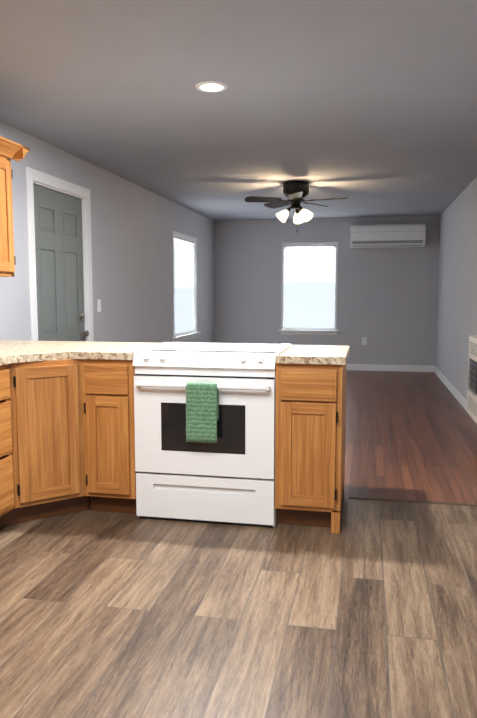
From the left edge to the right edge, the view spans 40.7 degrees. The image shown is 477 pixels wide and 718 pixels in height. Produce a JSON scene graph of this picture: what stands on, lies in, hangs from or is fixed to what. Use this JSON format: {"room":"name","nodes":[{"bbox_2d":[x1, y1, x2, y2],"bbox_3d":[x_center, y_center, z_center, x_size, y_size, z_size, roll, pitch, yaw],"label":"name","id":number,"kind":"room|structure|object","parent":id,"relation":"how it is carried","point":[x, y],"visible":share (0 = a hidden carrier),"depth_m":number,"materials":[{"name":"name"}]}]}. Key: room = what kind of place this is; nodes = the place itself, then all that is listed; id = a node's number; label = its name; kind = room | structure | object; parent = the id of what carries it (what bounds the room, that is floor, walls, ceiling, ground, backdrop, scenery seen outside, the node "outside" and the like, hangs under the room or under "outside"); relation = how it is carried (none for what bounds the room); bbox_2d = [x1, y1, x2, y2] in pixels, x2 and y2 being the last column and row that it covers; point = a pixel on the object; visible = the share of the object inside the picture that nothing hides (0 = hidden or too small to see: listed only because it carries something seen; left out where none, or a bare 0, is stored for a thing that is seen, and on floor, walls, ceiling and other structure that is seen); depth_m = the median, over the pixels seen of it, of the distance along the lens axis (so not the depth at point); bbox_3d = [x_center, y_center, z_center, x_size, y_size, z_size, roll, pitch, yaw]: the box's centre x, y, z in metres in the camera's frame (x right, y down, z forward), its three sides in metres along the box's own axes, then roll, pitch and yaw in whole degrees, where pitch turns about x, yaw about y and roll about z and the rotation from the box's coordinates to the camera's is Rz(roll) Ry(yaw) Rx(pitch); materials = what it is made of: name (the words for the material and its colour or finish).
{"room":"kitchen","nodes":[
{"label":"kitchen","id":0,"kind":"room"},
{"bbox_2d":[0,121,215,342],"bbox_3d":[-1.670,-0.435,4.571,0.140,2.389,12.566,1,6,11],"label":"wall","id":1,"kind":"structure","parent":0,"point":[132,226],"depth_m":6.56,"materials":[{"name":"paint"}]},
{"bbox_2d":[0,136,15,276],"bbox_3d":[-1.594,-0.874,3.670,0.338,0.790,0.613,1,6,11],"label":"upper cabinet","id":2,"kind":"object","parent":1,"relation":"attached to","point":[12,150],"depth_m":3.85,"materials":[{"name":"brown wood"}]},
{"bbox_2d":[25,166,93,341],"bbox_3d":[-1.509,-0.392,5.335,0.158,2.147,1.094,1,6,11],"label":"door frame","id":3,"kind":"structure","parent":1,"relation":"attached to","point":[42,179],"depth_m":5.13,"materials":[{"name":"white wood"}]},
{"bbox_2d":[33,184,88,340],"bbox_3d":[-1.457,-0.347,5.325,0.102,2.035,0.902,1,6,11],"label":"door","id":4,"kind":"structure","parent":1,"relation":"in","point":[59,262],"depth_m":5.27,"materials":[{"name":"grey paint"}]},
{"bbox_2d":[97,299,100,311],"bbox_3d":[-1.301,-0.499,6.014,0.015,0.116,0.072,1,6,11],"label":"switch plate","id":5,"kind":"object","parent":1,"relation":"attached to","point":[98,305],"visible":1,"depth_m":6.01,"materials":[{"name":"white plastic"}]},
{"bbox_2d":[172,231,200,341],"bbox_3d":[-0.775,-0.983,8.863,0.195,1.445,1.220,1,6,11],"label":"window","id":6,"kind":"structure","parent":1,"relation":"in","point":[186,336],"depth_m":9.17,"materials":[{"name":"white"}]},
{"bbox_2d":[174,236,193,333],"bbox_3d":[-0.764,-1.009,8.858,0.048,1.284,1.068,1,6,11],"label":"window blinds","id":7,"kind":"object","parent":6,"relation":"attached to","point":[183,288],"visible":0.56,"depth_m":8.88,"materials":[{"name":"white plastic"}]},
{"bbox_2d":[0,370,476,717],"bbox_3d":[0.122,0.820,4.340,3.796,0.060,12.566,1,6,11],"label":"floor","id":8,"kind":"structure","parent":0,"point":[369,610],"depth_m":2.58,"materials":[{"name":"wood"}]},
{"bbox_2d":[0,363,23,528],"bbox_3d":[-1.511,0.472,3.163,0.752,0.876,0.560,1,6,11],"label":"base cabinet","id":9,"kind":"object","parent":8,"relation":"on","point":[11,457],"depth_m":3.29,"materials":[{"name":"brown wood"}]},
{"bbox_2d":[20,359,87,521],"bbox_3d":[-1.136,0.426,3.608,0.663,0.876,0.663,1,6,11],"label":"base cabinet","id":10,"kind":"object","parent":8,"relation":"on","point":[67,436],"depth_m":3.43,"materials":[{"name":"brown wood"}]},
{"bbox_2d":[84,359,136,513],"bbox_3d":[-0.682,0.408,3.777,0.358,0.876,0.704,1,6,11],"label":"base cabinet","id":11,"kind":"object","parent":8,"relation":"on","point":[109,423],"depth_m":3.48,"materials":[{"name":"brown wood"}]},
{"bbox_2d":[0,340,349,364],"bbox_3d":[-0.830,0.089,2.415,2.366,0.037,3.465,1,6,11],"label":"countertop","id":12,"kind":"structure","parent":11,"relation":"on","point":[15,351],"depth_m":3.46,"materials":[{"name":"laminate"}]},
{"bbox_2d":[131,342,291,527],"bbox_3d":[-0.133,0.396,3.652,0.792,0.927,0.670,1,6,11],"label":"range","id":13,"kind":"object","parent":8,"relation":"on","point":[228,478],"visible":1,"depth_m":3.39,"materials":[{"name":"white metal"}]},
{"bbox_2d":[186,382,218,442],"bbox_3d":[-0.187,0.276,3.318,0.164,0.310,0.044,1,6,11],"label":"hanging towel","id":14,"kind":"object","parent":13,"relation":"hanging from","point":[202,408],"visible":1,"depth_m":3.30,"materials":[{"name":"green fabric"}]},
{"bbox_2d":[275,362,346,533],"bbox_3d":[0.415,0.428,3.584,0.337,0.876,0.653,1,6,11],"label":"base cabinet","id":15,"kind":"object","parent":8,"relation":"on","point":[310,415],"depth_m":3.28,"materials":[{"name":"brown wood"}]},
{"bbox_2d":[349,496,476,506],"bbox_3d":[1.223,0.846,3.769,1.132,0.006,0.040,1,6,11],"label":"transition strip","id":16,"kind":"object","parent":8,"relation":"on","point":[413,501],"depth_m":3.80,"materials":[{"name":"brown wood"}]},
{"bbox_2d":[0,0,476,220],"bbox_3d":[0.122,-1.636,4.085,3.796,0.100,12.566,1,6,11],"label":"ceiling","id":17,"kind":"structure","parent":0,"point":[367,108],"depth_m":3.81,"materials":[{"name":"paint"}]},
{"bbox_2d":[195,81,227,91],"bbox_3d":[-0.152,-1.534,3.625,0.184,0.006,0.184,1,6,11],"label":"recessed light","id":18,"kind":"object","parent":17,"relation":"in","point":[210,86],"visible":1,"depth_m":3.61,"materials":[{"name":"white plastic"}]},
{"bbox_2d":[244,180,347,232],"bbox_3d":[0.616,-1.599,6.787,1.068,0.530,1.056,1,6,11],"label":"ceiling fan","id":19,"kind":"object","parent":17,"relation":"hanging from","point":[295,192],"visible":1,"depth_m":6.74,"materials":[{"name":"brown metal"}]},
{"bbox_2d":[216,216,439,365],"bbox_3d":[1.336,-1.026,10.274,3.480,2.389,0.140,1,6,11],"label":"wall","id":20,"kind":"structure","parent":0,"point":[408,306],"depth_m":10.12,"materials":[{"name":"paint"}]},
{"bbox_2d":[279,242,338,334],"bbox_3d":[1.135,-1.123,10.277,0.954,1.462,0.195,1,6,11],"label":"window","id":21,"kind":"structure","parent":20,"relation":"in","point":[300,331],"depth_m":10.25,"materials":[{"name":"white"}]},
{"bbox_2d":[284,244,335,328],"bbox_3d":[1.134,-1.152,10.266,0.812,1.330,0.040,1,6,11],"label":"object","id":22,"kind":"structure","parent":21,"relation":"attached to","point":[309,288],"depth_m":10.27,"materials":[{"name":"white glass"}]},
{"bbox_2d":[362,337,366,344],"bbox_3d":[1.988,-0.283,10.142,0.072,0.116,0.010,1,6,11],"label":"electrical outlet plate","id":23,"kind":"object","parent":20,"relation":"attached to","point":[364,340],"visible":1,"depth_m":10.14,"materials":[{"name":"white plastic"}]},
{"bbox_2d":[350,223,425,247],"bbox_3d":[2.274,-1.881,9.812,1.105,0.355,0.217,1,6,11],"label":"mini-split air conditioner","id":24,"kind":"object","parent":20,"relation":"attached to","point":[388,236],"visible":1,"depth_m":9.72,"materials":[{"name":"white plastic"}]},
{"bbox_2d":[346,364,432,371],"bbox_3d":[1.325,0.121,10.315,3.450,0.100,0.016,1,6,11],"label":"baseboard","id":25,"kind":"structure","parent":20,"relation":"attached to","point":[360,367],"depth_m":10.10,"materials":[{"name":"white wood"}]},
{"bbox_2d":[432,177,476,399],"bbox_3d":[1.915,-0.361,3.856,0.140,2.389,12.566,1,6,11],"label":"wall","id":26,"kind":"structure","parent":0,"point":[456,246],"depth_m":7.66,"materials":[{"name":"paint"}]},
{"bbox_2d":[433,366,466,409],"bbox_3d":[1.837,0.776,3.990,0.018,0.100,12.286,1,6,11],"label":"baseboard","id":27,"kind":"structure","parent":26,"relation":"attached to","point":[458,396],"depth_m":7.89,"materials":[{"name":"white wood"}]},
{"bbox_2d":[466,336,476,423],"bbox_3d":[1.976,0.159,5.140,0.217,0.650,0.610,1,6,11],"label":"wall heater","id":28,"kind":"object","parent":26,"relation":"attached to","point":[471,410],"visible":1,"depth_m":5.19,"materials":[{"name":"beige metal"}]}
]}

